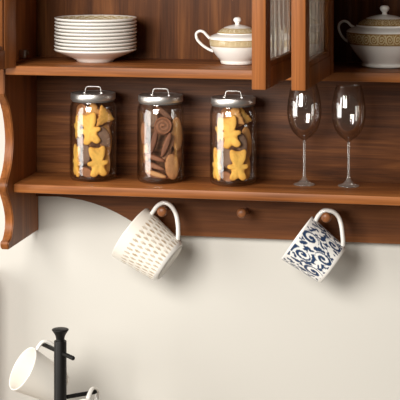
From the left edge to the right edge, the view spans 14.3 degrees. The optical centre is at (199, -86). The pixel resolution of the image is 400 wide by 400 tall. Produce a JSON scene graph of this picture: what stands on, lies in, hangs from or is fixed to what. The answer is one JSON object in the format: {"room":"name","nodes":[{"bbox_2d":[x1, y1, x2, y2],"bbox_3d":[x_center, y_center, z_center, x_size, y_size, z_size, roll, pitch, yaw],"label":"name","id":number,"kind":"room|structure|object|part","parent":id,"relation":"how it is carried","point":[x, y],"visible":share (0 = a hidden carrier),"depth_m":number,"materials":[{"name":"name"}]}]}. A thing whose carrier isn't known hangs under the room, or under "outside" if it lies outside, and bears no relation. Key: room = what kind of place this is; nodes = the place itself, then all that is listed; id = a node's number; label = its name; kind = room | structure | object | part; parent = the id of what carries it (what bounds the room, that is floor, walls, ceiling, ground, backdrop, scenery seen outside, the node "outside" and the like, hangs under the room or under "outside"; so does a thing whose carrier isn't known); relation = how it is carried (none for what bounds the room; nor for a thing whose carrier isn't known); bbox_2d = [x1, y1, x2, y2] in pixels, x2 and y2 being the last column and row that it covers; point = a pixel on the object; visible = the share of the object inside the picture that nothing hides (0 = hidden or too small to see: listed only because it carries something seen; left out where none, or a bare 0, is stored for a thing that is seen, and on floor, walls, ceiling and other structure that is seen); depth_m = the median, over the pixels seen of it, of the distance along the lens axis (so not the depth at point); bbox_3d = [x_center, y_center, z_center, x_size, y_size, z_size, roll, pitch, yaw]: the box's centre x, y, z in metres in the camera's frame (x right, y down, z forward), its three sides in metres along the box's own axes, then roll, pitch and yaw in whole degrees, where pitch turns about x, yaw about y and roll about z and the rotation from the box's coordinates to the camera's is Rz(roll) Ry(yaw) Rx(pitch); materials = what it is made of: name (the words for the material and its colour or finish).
{"room":"kitchen","nodes":[
{"label":"kitchen","id":0,"kind":"room"},
{"bbox_2d":[54,15,136,22],"bbox_3d":[-0.234,0.244,3.594,0.185,0.030,0.185,0,0,40],"label":"dinner plate","id":1,"kind":"object","parent":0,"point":[69,18],"visible":0.7,"depth_m":3.63,"materials":[{"name":"ceramic"}]},
{"bbox_2d":[54,20,136,26],"bbox_3d":[-0.234,0.252,3.594,0.185,0.030,0.185,0,0,-17],"label":"dinner plate","id":2,"kind":"object","parent":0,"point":[55,21],"visible":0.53,"depth_m":3.52,"materials":[{"name":"ceramic"}]},
{"bbox_2d":[54,23,136,29],"bbox_3d":[-0.234,0.260,3.595,0.185,0.030,0.185,0,0,-13],"label":"dinner plate","id":3,"kind":"object","parent":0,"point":[135,24],"visible":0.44,"depth_m":3.52,"materials":[{"name":"ceramic"}]},
{"bbox_2d":[54,27,136,33],"bbox_3d":[-0.234,0.267,3.594,0.185,0.030,0.185,0,0,-6],"label":"dinner plate","id":4,"kind":"object","parent":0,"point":[55,28],"visible":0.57,"depth_m":3.52,"materials":[{"name":"ceramic"}]},
{"bbox_2d":[55,30,136,36],"bbox_3d":[-0.234,0.275,3.595,0.185,0.030,0.185,0,0,4],"label":"dinner plate","id":5,"kind":"object","parent":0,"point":[134,31],"visible":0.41,"depth_m":3.52,"materials":[{"name":"ceramic"}]},
{"bbox_2d":[0,105,399,399],"bbox_3d":[0.203,0.550,3.679,5.400,3.000,0.100,0,0,11],"label":"wall","id":6,"kind":"structure","parent":0,"point":[229,319],"depth_m":3.67,"materials":[{"name":"beige paint"}]},
{"bbox_2d":[0,0,399,248],"bbox_3d":[0.190,0.261,3.325,1.450,0.949,0.599,0,0,11],"label":"upper cabinet","id":7,"kind":"object","parent":6,"relation":"attached to","point":[297,45],"visible":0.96,"depth_m":3.60,"materials":[{"name":"brown wood"}]},
{"bbox_3d":[-0.488,0.075,3.336,0.028,0.514,0.345,0,0,26],"label":"cabinet door","id":8,"kind":"part","parent":7,"relation":"part of","materials":[{"name":"brown wood"}]},
{"bbox_3d":[-0.411,0.272,3.616,0.020,0.927,0.256,0,0,11],"label":"panel","id":9,"kind":"part","parent":7,"relation":"part of","materials":[{"name":"brown wood"}]},
{"bbox_2d":[70,86,116,181],"bbox_3d":[-0.241,0.490,3.612,0.106,0.210,0.106,0,0,11],"label":"storage jar","id":10,"kind":"object","parent":7,"relation":"on","point":[86,96],"visible":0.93,"depth_m":3.59,"materials":[{"name":"clear glass"}]},
{"bbox_2d":[73,144,80,176],"bbox_3d":[-0.277,0.552,3.596,0.010,0.073,0.050,0,0,-19],"label":"cookie","id":11,"kind":"object","parent":10,"relation":"in","point":[77,150],"visible":1,"depth_m":3.58,"materials":[{"name":"yellow food"}]},
{"bbox_2d":[74,114,81,138],"bbox_3d":[-0.276,0.478,3.607,0.008,0.057,0.055,0,0,-20],"label":"star cookie","id":12,"kind":"object","parent":10,"relation":"in","point":[77,124],"visible":1,"depth_m":3.60,"materials":[{"name":"yellow food"}]},
{"bbox_2d":[76,104,87,126],"bbox_3d":[-0.266,0.452,3.611,0.009,0.052,0.052,0,0,-37],"label":"biscuit","id":13,"kind":"object","parent":10,"relation":"in","point":[82,108],"visible":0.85,"depth_m":3.61,"materials":[{"name":"food"}]},
{"bbox_2d":[80,143,90,164],"bbox_3d":[-0.258,0.536,3.587,0.029,0.049,0.008,0,0,25],"label":"biscuit","id":14,"kind":"object","parent":10,"relation":"in","point":[85,158],"visible":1,"depth_m":3.58,"materials":[{"name":"brown food"}]},
{"bbox_2d":[80,167,90,176],"bbox_3d":[-0.255,0.576,3.586,0.036,0.023,0.008,0,0,25],"label":"biscuit","id":15,"kind":"object","parent":10,"relation":"in","point":[84,171],"visible":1,"depth_m":3.58,"materials":[{"name":"brown food"}]},
{"bbox_2d":[77,134,99,147],"bbox_3d":[-0.243,0.512,3.627,0.070,0.070,0.009,0,0,-1],"label":"biscuit","id":16,"kind":"object","parent":10,"relation":"in","point":[79,140],"visible":0.15,"depth_m":3.62,"materials":[{"name":"brown food"}]},
{"bbox_2d":[80,146,97,169],"bbox_3d":[-0.242,0.555,3.608,0.066,0.066,0.009,0,0,-1],"label":"biscuit","id":17,"kind":"object","parent":10,"relation":"in","point":[82,165],"visible":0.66,"depth_m":3.61,"materials":[{"name":"brown food"}]},
{"bbox_2d":[79,112,100,144],"bbox_3d":[-0.246,0.477,3.576,0.050,0.075,0.010,0,0,8],"label":"cookie","id":18,"kind":"object","parent":10,"relation":"in","point":[90,131],"visible":1,"depth_m":3.57,"materials":[{"name":"yellow food"}]},
{"bbox_2d":[84,103,98,117],"bbox_3d":[-0.239,0.439,3.589,0.050,0.045,0.008,0,0,-12],"label":"cookie","id":19,"kind":"object","parent":10,"relation":"in","point":[93,107],"visible":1,"depth_m":3.59,"materials":[{"name":"food"}]},
{"bbox_3d":[-0.241,0.408,3.612,0.101,0.014,0.101,0,0,11],"label":"lid","id":20,"kind":"part","parent":10,"relation":"part of","materials":[{"name":"silver metal"}]},
{"bbox_3d":[-0.241,0.394,3.612,0.050,0.017,0.010,0,0,11],"label":"lid handle","id":21,"kind":"part","parent":10,"relation":"part of","materials":[{"name":"silver metal"}]},
{"bbox_2d":[87,146,108,176],"bbox_3d":[-0.228,0.551,3.575,0.048,0.071,0.010,0,0,-13],"label":"cookie","id":22,"kind":"object","parent":10,"relation":"in","point":[98,163],"visible":1,"depth_m":3.57,"materials":[{"name":"yellow food"}]},
{"bbox_2d":[98,127,110,146],"bbox_3d":[-0.216,0.497,3.584,0.033,0.046,0.008,0,0,-15],"label":"biscuit","id":23,"kind":"object","parent":10,"relation":"in","point":[104,135],"visible":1,"depth_m":3.58,"materials":[{"name":"brown food"}]},
{"bbox_2d":[96,105,113,126],"bbox_3d":[-0.212,0.449,3.589,0.048,0.048,0.008,0,0,-37],"label":"cookie","id":24,"kind":"object","parent":10,"relation":"in","point":[104,116],"visible":1,"depth_m":3.58,"materials":[{"name":"yellow food"}]},
{"bbox_2d":[98,107,112,127],"bbox_3d":[-0.223,0.464,3.616,0.060,0.060,0.009,0,0,-32],"label":"biscuit","id":25,"kind":"object","parent":10,"relation":"in","point":[108,110],"visible":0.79,"depth_m":3.62,"materials":[{"name":"food"}]},
{"bbox_2d":[100,123,111,153],"bbox_3d":[-0.212,0.507,3.604,0.008,0.077,0.035,0,0,43],"label":"biscuit","id":26,"kind":"object","parent":10,"relation":"in","point":[106,126],"visible":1,"depth_m":3.61,"materials":[{"name":"brown food"}]},
{"bbox_2d":[104,148,109,174],"bbox_3d":[-0.213,0.553,3.593,0.008,0.063,0.029,0,0,42],"label":"biscuit","id":27,"kind":"object","parent":10,"relation":"in","point":[106,157],"visible":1,"depth_m":3.59,"materials":[{"name":"brown food"}]},
{"bbox_2d":[54,47,136,62],"bbox_3d":[-0.235,0.314,3.594,0.185,0.030,0.185,0,0,-35],"label":"dinner plate","id":28,"kind":"object","parent":7,"relation":"on","point":[80,56],"visible":0.73,"depth_m":3.53,"materials":[{"name":"ceramic"}]},
{"bbox_2d":[54,44,136,50],"bbox_3d":[-0.235,0.306,3.594,0.185,0.030,0.185,0,0,-37],"label":"dinner plate","id":29,"kind":"object","parent":28,"relation":"on","point":[55,45],"visible":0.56,"depth_m":3.52,"materials":[{"name":"ceramic"}]},
{"bbox_2d":[54,40,136,47],"bbox_3d":[-0.234,0.298,3.595,0.185,0.030,0.185,0,0,18],"label":"dinner plate","id":30,"kind":"object","parent":29,"relation":"on","point":[135,41],"visible":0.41,"depth_m":3.52,"materials":[{"name":"ceramic"}]},
{"bbox_2d":[54,37,136,43],"bbox_3d":[-0.235,0.290,3.594,0.187,0.030,0.187,0,0,6],"label":"dinner plate","id":31,"kind":"object","parent":30,"relation":"on","point":[55,38],"visible":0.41,"depth_m":3.52,"materials":[{"name":"ceramic"}]},
{"bbox_2d":[54,34,136,40],"bbox_3d":[-0.235,0.283,3.594,0.185,0.030,0.185,0,0,27],"label":"dinner plate","id":32,"kind":"object","parent":31,"relation":"on","point":[55,35],"visible":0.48,"depth_m":3.52,"materials":[{"name":"ceramic"}]},
{"bbox_2d":[112,201,182,279],"bbox_3d":[-0.120,0.728,3.582,0.157,0.177,0.132,0,0,25],"label":"mug","id":33,"kind":"object","parent":7,"relation":"hanging from","point":[147,246],"visible":1,"depth_m":3.54,"materials":[{"name":"ceramic"}]},
{"bbox_3d":[-0.067,0.679,3.577,0.091,0.060,0.013,35,7,14],"label":"handle","id":34,"kind":"part","parent":33,"relation":"part of","materials":[{"name":"white ceramic"}]},
{"bbox_2d":[137,88,183,183],"bbox_3d":[-0.088,0.491,3.582,0.105,0.208,0.105,0,0,11],"label":"storage jar","id":35,"kind":"object","parent":7,"relation":"on","point":[154,98],"visible":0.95,"depth_m":3.56,"materials":[{"name":"clear glass"}]},
{"bbox_2d":[141,122,146,143],"bbox_3d":[-0.126,0.486,3.567,0.008,0.050,0.030,0,0,-21],"label":"biscuit","id":36,"kind":"object","parent":35,"relation":"in","point":[143,126],"visible":1,"depth_m":3.56,"materials":[{"name":"food"}]},
{"bbox_2d":[143,142,148,160],"bbox_3d":[-0.121,0.531,3.573,0.008,0.050,0.030,0,0,-21],"label":"biscuit","id":37,"kind":"object","parent":35,"relation":"in","point":[145,146],"visible":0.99,"depth_m":3.57,"materials":[{"name":"beige food"}]},
{"bbox_2d":[145,159,152,174],"bbox_3d":[-0.115,0.566,3.582,0.009,0.038,0.038,0,0,-21],"label":"biscuit","id":38,"kind":"object","parent":35,"relation":"in","point":[146,166],"visible":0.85,"depth_m":3.58,"materials":[{"name":"brown food"}]},
{"bbox_2d":[147,110,158,127],"bbox_3d":[-0.106,0.456,3.575,0.009,0.041,0.041,0,0,-36],"label":"biscuit","id":39,"kind":"object","parent":35,"relation":"in","point":[152,116],"visible":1,"depth_m":3.57,"materials":[{"name":"brown food"}]},
{"bbox_2d":[143,161,163,170],"bbox_3d":[-0.103,0.556,3.548,0.049,0.021,0.012,0,0,11],"label":"biscuit","id":40,"kind":"object","parent":35,"relation":"in","point":[148,163],"visible":1,"depth_m":3.54,"materials":[{"name":"brown food"}]},
{"bbox_2d":[143,153,164,161],"bbox_3d":[-0.102,0.538,3.549,0.050,0.020,0.012,0,0,10],"label":"biscuit","id":41,"kind":"object","parent":35,"relation":"in","point":[148,155],"visible":1,"depth_m":3.54,"materials":[{"name":"brown food"}]},
{"bbox_2d":[150,130,158,153],"bbox_3d":[-0.102,0.503,3.559,0.020,0.061,0.012,0,0,16],"label":"biscuit","id":42,"kind":"object","parent":35,"relation":"in","point":[154,139],"visible":1,"depth_m":3.56,"materials":[{"name":"brown food"}]},
{"bbox_2d":[145,170,165,177],"bbox_3d":[-0.098,0.575,3.549,0.051,0.017,0.010,0,0,17],"label":"biscuit","id":43,"kind":"object","parent":35,"relation":"in","point":[150,172],"visible":1,"depth_m":3.54,"materials":[{"name":"orange food"}]},
{"bbox_2d":[146,125,168,153],"bbox_3d":[-0.093,0.500,3.592,0.072,0.072,0.009,0,0,7],"label":"biscuit","id":44,"kind":"object","parent":35,"relation":"in","point":[161,138],"visible":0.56,"depth_m":3.59,"materials":[{"name":"brown food"}]},
{"bbox_2d":[148,174,169,178],"bbox_3d":[-0.091,0.582,3.561,0.052,0.013,0.009,0,0,4],"label":"biscuit","id":45,"kind":"object","parent":35,"relation":"in","point":[167,177],"visible":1,"depth_m":3.56,"materials":[{"name":"brown food"}]},
{"bbox_2d":[149,150,171,174],"bbox_3d":[-0.084,0.550,3.600,0.075,0.075,0.009,0,0,10],"label":"biscuit","id":46,"kind":"object","parent":35,"relation":"in","point":[162,164],"visible":0.27,"depth_m":3.60,"materials":[{"name":"brown food"}]},
{"bbox_3d":[-0.088,0.409,3.582,0.100,0.014,0.100,0,0,11],"label":"lid","id":47,"kind":"part","parent":35,"relation":"part of","materials":[{"name":"silver metal"}]},
{"bbox_3d":[-0.088,0.396,3.582,0.049,0.017,0.010,0,0,11],"label":"lid handle","id":48,"kind":"part","parent":35,"relation":"part of","materials":[{"name":"silver metal"}]},
{"bbox_2d":[154,117,171,134],"bbox_3d":[-0.082,0.468,3.549,0.041,0.041,0.012,0,0,-7],"label":"biscuit","id":49,"kind":"object","parent":35,"relation":"in","point":[162,125],"visible":1,"depth_m":3.55,"materials":[{"name":"brown food"}]},
{"bbox_2d":[155,105,171,119],"bbox_3d":[-0.080,0.441,3.560,0.040,0.035,0.008,0,0,-20],"label":"biscuit","id":50,"kind":"object","parent":35,"relation":"in","point":[163,112],"visible":1,"depth_m":3.56,"materials":[{"name":"brown food"}]},
{"bbox_2d":[161,132,171,156],"bbox_3d":[-0.075,0.509,3.547,0.024,0.055,0.011,0,0,-4],"label":"biscuit","id":51,"kind":"object","parent":35,"relation":"in","point":[168,138],"visible":1,"depth_m":3.54,"materials":[{"name":"brown food"}]},
{"bbox_2d":[161,135,174,159],"bbox_3d":[-0.070,0.517,3.560,0.033,0.066,0.013,0,0,-25],"label":"biscuit","id":52,"kind":"object","parent":35,"relation":"in","point":[167,153],"visible":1,"depth_m":3.56,"materials":[{"name":"brown food"}]},
{"bbox_2d":[165,154,178,179],"bbox_3d":[-0.062,0.559,3.553,0.034,0.058,0.012,0,0,-27],"label":"biscuit","id":53,"kind":"object","parent":35,"relation":"in","point":[171,162],"visible":1,"depth_m":3.55,"materials":[{"name":"brown food"}]},
{"bbox_2d":[171,148,181,168],"bbox_3d":[-0.053,0.544,3.583,0.008,0.071,0.032,0,0,43],"label":"biscuit","id":54,"kind":"object","parent":35,"relation":"in","point":[178,154],"visible":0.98,"depth_m":3.58,"materials":[{"name":"brown food"}]},
{"bbox_2d":[171,117,182,150],"bbox_3d":[-0.051,0.489,3.571,0.008,0.077,0.035,0,0,43],"label":"biscuit","id":55,"kind":"object","parent":35,"relation":"in","point":[176,130],"visible":1,"depth_m":3.57,"materials":[{"name":"brown food"}]},
{"bbox_2d":[5,56,399,82],"bbox_3d":[0.255,0.339,3.478,1.340,0.020,0.234,0,0,11],"label":"shelf","id":56,"kind":"object","parent":7,"relation":"attached to","point":[344,68],"depth_m":3.46,"materials":[{"name":"brown wood"}]},
{"bbox_2d":[13,172,399,205],"bbox_3d":[0.260,0.606,3.505,1.340,0.020,0.178,0,0,11],"label":"shelf","id":57,"kind":"object","parent":7,"relation":"attached to","point":[374,188],"depth_m":3.52,"materials":[{"name":"brown wood"}]},
{"bbox_3d":[0.279,0.674,3.601,1.340,0.116,0.021,0,0,11],"label":"peg rail","id":58,"kind":"part","parent":7,"relation":"part of","materials":[{"name":"brown wood"}]},
{"bbox_3d":[0.279,0.078,3.602,1.340,0.539,0.018,0,0,11],"label":"panel","id":59,"kind":"part","parent":7,"relation":"part of","materials":[{"name":"brown wood"}]},
{"bbox_3d":[0.279,0.482,3.602,1.340,0.266,0.018,0,0,11],"label":"panel","id":60,"kind":"part","parent":7,"relation":"part of","materials":[{"name":"brown wood"}]},
{"bbox_2d":[195,17,251,64],"bbox_3d":[0.083,0.277,3.529,0.126,0.103,0.151,0,0,-40],"label":"sugar bowl","id":61,"kind":"object","parent":7,"relation":"on","point":[232,44],"visible":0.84,"depth_m":3.49,"materials":[{"name":"ceramic"}]},
{"bbox_3d":[0.010,0.279,3.543,0.043,0.051,0.010,0,0,11],"label":"handle","id":62,"kind":"part","parent":61,"relation":"part of","materials":[{"name":"white ceramic"}]},
{"bbox_3d":[0.083,0.253,3.529,0.090,0.024,0.090,0,0,11],"label":"lid","id":63,"kind":"part","parent":61,"relation":"part of","materials":[{"name":"ceramic"}]},
{"bbox_3d":[0.083,0.234,3.529,0.018,0.018,0.018,0,0,11],"label":"knob","id":64,"kind":"part","parent":61,"relation":"part of","materials":[{"name":"white ceramic"}]},
{"bbox_2d":[210,90,256,186],"bbox_3d":[0.074,0.492,3.551,0.104,0.206,0.104,0,0,11],"label":"storage jar","id":65,"kind":"object","parent":7,"relation":"on","point":[226,101],"visible":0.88,"depth_m":3.52,"materials":[{"name":"clear glass"}]},
{"bbox_2d":[212,147,221,180],"bbox_3d":[0.037,0.551,3.537,0.009,0.073,0.050,0,0,-19],"label":"cookie","id":66,"kind":"object","parent":65,"relation":"in","point":[217,154],"visible":1,"depth_m":3.52,"materials":[{"name":"yellow food"}]},
{"bbox_2d":[215,117,223,141],"bbox_3d":[0.043,0.477,3.549,0.008,0.057,0.055,0,0,-19],"label":"star cookie","id":67,"kind":"object","parent":65,"relation":"in","point":[218,128],"visible":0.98,"depth_m":3.55,"materials":[{"name":"yellow food"}]},
{"bbox_2d":[220,108,230,117],"bbox_3d":[0.060,0.455,3.568,0.009,0.052,0.052,0,0,-37],"label":"biscuit","id":68,"kind":"object","parent":65,"relation":"in","point":[225,111],"visible":0.24,"depth_m":3.57,"materials":[{"name":"brown food"}]},
{"bbox_2d":[221,171,230,181],"bbox_3d":[0.059,0.576,3.528,0.036,0.023,0.008,0,0,28],"label":"biscuit","id":69,"kind":"object","parent":65,"relation":"in","point":[225,175],"visible":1,"depth_m":3.52,"materials":[{"name":"brown food"}]},
{"bbox_2d":[221,148,231,168],"bbox_3d":[0.060,0.534,3.526,0.029,0.049,0.008,0,0,25],"label":"biscuit","id":70,"kind":"object","parent":65,"relation":"in","point":[225,159],"visible":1,"depth_m":3.52,"materials":[{"name":"brown food"}]},
{"bbox_2d":[218,140,238,150],"bbox_3d":[0.074,0.514,3.561,0.070,0.070,0.009,0,0,3],"label":"biscuit","id":71,"kind":"object","parent":65,"relation":"in","point":[220,144],"visible":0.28,"depth_m":3.56,"materials":[{"name":"food"}]},
{"bbox_2d":[221,150,238,178],"bbox_3d":[0.072,0.555,3.550,0.066,0.066,0.009,0,0,3],"label":"biscuit","id":72,"kind":"object","parent":65,"relation":"in","point":[223,167],"visible":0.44,"depth_m":3.55,"materials":[{"name":"food"}]},
{"bbox_2d":[219,115,240,148],"bbox_3d":[0.066,0.477,3.515,0.050,0.075,0.010,0,0,12],"label":"cookie","id":73,"kind":"object","parent":65,"relation":"in","point":[230,135],"visible":1,"depth_m":3.51,"materials":[{"name":"yellow food"}]},
{"bbox_3d":[0.074,0.411,3.551,0.099,0.014,0.099,0,0,11],"label":"lid","id":74,"kind":"part","parent":65,"relation":"part of","materials":[{"name":"silver metal"}]},
{"bbox_3d":[0.074,0.398,3.551,0.049,0.017,0.010,0,0,11],"label":"lid handle","id":75,"kind":"part","parent":65,"relation":"part of","materials":[{"name":"silver metal"}]},
{"bbox_2d":[225,108,244,124],"bbox_3d":[0.074,0.439,3.525,0.049,0.047,0.008,0,0,-1],"label":"cookie","id":76,"kind":"object","parent":65,"relation":"in","point":[234,111],"visible":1,"depth_m":3.52,"materials":[{"name":"food"}]},
{"bbox_2d":[227,149,248,180],"bbox_3d":[0.084,0.549,3.514,0.048,0.069,0.010,0,0,-10],"label":"cookie","id":77,"kind":"object","parent":65,"relation":"in","point":[237,168],"visible":1,"depth_m":3.51,"materials":[{"name":"yellow food"}]},
{"bbox_2d":[237,133,247,150],"bbox_3d":[0.089,0.499,3.524,0.033,0.046,0.008,0,0,-15],"label":"biscuit","id":78,"kind":"object","parent":65,"relation":"in","point":[241,137],"visible":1,"depth_m":3.52,"materials":[{"name":"brown food"}]},
{"bbox_2d":[236,108,251,127],"bbox_3d":[0.097,0.446,3.543,0.048,0.048,0.008,0,0,-37],"label":"cookie","id":79,"kind":"object","parent":65,"relation":"in","point":[246,118],"visible":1,"depth_m":3.54,"materials":[{"name":"yellow food"}]},
{"bbox_2d":[241,126,251,157],"bbox_3d":[0.102,0.507,3.544,0.008,0.077,0.035,0,0,42],"label":"biscuit","id":80,"kind":"object","parent":65,"relation":"in","point":[246,132],"visible":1,"depth_m":3.54,"materials":[{"name":"brown food"}]},
{"bbox_2d":[244,154,250,179],"bbox_3d":[0.101,0.553,3.532,0.008,0.063,0.029,0,0,43],"label":"biscuit","id":81,"kind":"object","parent":65,"relation":"in","point":[247,161],"visible":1,"depth_m":3.53,"materials":[{"name":"brown food"}]},
{"bbox_3d":[0.155,0.075,3.203,0.028,0.514,0.345,0,0,15],"label":"cabinet door","id":82,"kind":"part","parent":7,"relation":"part of","materials":[{"name":"brown wood"}]},
{"bbox_3d":[0.152,0.075,3.203,0.010,0.430,0.253,0,0,15],"label":"glass pane","id":83,"kind":"part","parent":7,"relation":"part of","materials":[{"name":"white"}]},
{"bbox_2d":[287,84,321,185],"bbox_3d":[0.230,0.484,3.533,0.076,0.222,0.076,0,0,-37],"label":"wine glass","id":84,"kind":"object","parent":7,"relation":"on","point":[316,84],"visible":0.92,"depth_m":3.53,"materials":[{"name":"clear glass"}]},
{"bbox_2d":[287,84,321,140],"bbox_3d":[0.230,0.436,3.533,0.076,0.125,0.076,0,0,11],"label":"glass bowl","id":85,"kind":"object","parent":84,"relation":"on","point":[316,84],"depth_m":3.53,"materials":[{"name":"clear glass"}]},
{"bbox_3d":[0.226,0.075,3.188,0.028,0.514,0.345,0,0,14],"label":"cabinet door","id":86,"kind":"part","parent":7,"relation":"part of","materials":[{"name":"brown wood"}]},
{"bbox_2d":[281,208,345,282],"bbox_3d":[0.249,0.725,3.522,0.142,0.163,0.116,0,0,3],"label":"mug","id":87,"kind":"object","parent":7,"relation":"hanging from","point":[314,251],"visible":1,"depth_m":3.47,"materials":[{"name":"ceramic"}]},
{"bbox_3d":[0.294,0.680,3.508,0.090,0.055,0.014,36,7,8],"label":"handle","id":88,"kind":"part","parent":87,"relation":"part of","materials":[{"name":"white ceramic"}]},
{"bbox_3d":[0.223,0.075,3.189,0.010,0.430,0.253,0,0,14],"label":"glass pane","id":89,"kind":"part","parent":7,"relation":"part of","materials":[{"name":"white"}]},
{"bbox_2d":[331,85,365,186],"bbox_3d":[0.326,0.485,3.514,0.076,0.221,0.076,0,0,36],"label":"wine glass","id":90,"kind":"object","parent":7,"relation":"on","point":[336,85],"visible":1,"depth_m":3.51,"materials":[{"name":"clear glass"}]},
{"bbox_2d":[331,85,365,141],"bbox_3d":[0.326,0.436,3.514,0.076,0.125,0.076,0,0,11],"label":"glass bowl","id":91,"kind":"object","parent":90,"relation":"on","point":[336,85],"depth_m":3.51,"materials":[{"name":"clear glass"}]},
{"bbox_2d":[337,5,399,68],"bbox_3d":[0.400,0.262,3.462,0.166,0.133,0.166,0,0,-39],"label":"soup tureen","id":92,"kind":"object","parent":7,"relation":"on","point":[375,40],"visible":1,"depth_m":3.41,"materials":[{"name":"ceramic"}]},
{"bbox_3d":[0.318,0.253,3.478,0.039,0.051,0.009,0,0,11],"label":"handle","id":93,"kind":"part","parent":92,"relation":"part of","materials":[{"name":"white ceramic"}]},
{"bbox_2d":[346,26,399,68],"bbox_3d":[0.400,0.284,3.462,0.166,0.088,0.166,0,0,11],"label":"bowl","id":94,"kind":"object","parent":92,"relation":"on","point":[375,46],"depth_m":3.40,"materials":[{"name":"ceramic"}]},
{"bbox_3d":[0.400,0.230,3.462,0.123,0.030,0.123,0,0,11],"label":"lid","id":95,"kind":"part","parent":92,"relation":"part of","materials":[{"name":"ceramic"}]},
{"bbox_3d":[0.400,0.206,3.462,0.022,0.021,0.022,0,0,11],"label":"knob","id":96,"kind":"part","parent":92,"relation":"part of","materials":[{"name":"white ceramic"}]},
{"bbox_3d":[0.135,1.300,3.325,5.000,0.040,0.619,0,0,11],"label":"trim","id":97,"kind":"structure","parent":6,"relation":"attached to","visible":0},
{"bbox_2d":[41,327,96,399],"bbox_3d":[-0.303,1.089,3.471,0.160,0.382,0.160,0,0,11],"label":"mug tree","id":98,"kind":"object","parent":97,"relation":"on","point":[59,349],"visible":1,"depth_m":3.46,"materials":[{"name":"black paint"}]},
{"bbox_2d":[9,340,68,399],"bbox_3d":[-0.352,1.004,3.510,0.130,0.139,0.099,0,0,-15],"label":"mug","id":99,"kind":"object","parent":98,"relation":"hanging from","point":[32,374],"visible":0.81,"depth_m":3.49,"materials":[{"name":"white ceramic"}]},
{"bbox_3d":[-0.327,0.965,3.528,0.078,0.042,0.010,34,-14,-20],"label":"handle","id":100,"kind":"part","parent":99,"relation":"part of","materials":[{"name":"white ceramic"}]},
{"bbox_3d":[-0.328,0.949,3.507,0.009,0.009,0.080,0,0,-34],"label":"arm","id":101,"kind":"part","parent":98,"relation":"part of","materials":[{"name":"black paint"}]},
{"bbox_3d":[-0.303,1.098,3.471,0.027,0.348,0.027,0,0,11],"label":"post","id":102,"kind":"part","parent":98,"relation":"part of","materials":[{"name":"black metal"}]},
{"bbox_3d":[-0.286,0.949,3.445,0.009,0.009,0.054,0,0,-34],"label":"arm","id":103,"kind":"part","parent":98,"relation":"part of","materials":[{"name":"black paint"}]},
{"bbox_3d":[-0.264,1.048,3.495,0.084,0.009,0.009,0,0,-31],"label":"arm","id":104,"kind":"part","parent":98,"relation":"part of","materials":[{"name":"black paint"}]},
{"bbox_2d":[79,386,98,399],"bbox_3d":[-0.245,1.100,3.486,0.092,0.130,0.126,0,0,20],"label":"mug","id":105,"kind":"object","parent":98,"relation":"hanging from","point":[91,389],"visible":1,"depth_m":3.50,"materials":[{"name":"white ceramic"}]},
{"bbox_3d":[-0.235,1.053,3.510,0.010,0.040,0.071,0,-30,14],"label":"handle","id":106,"kind":"part","parent":105,"relation":"part of","materials":[{"name":"white ceramic"}]}
]}

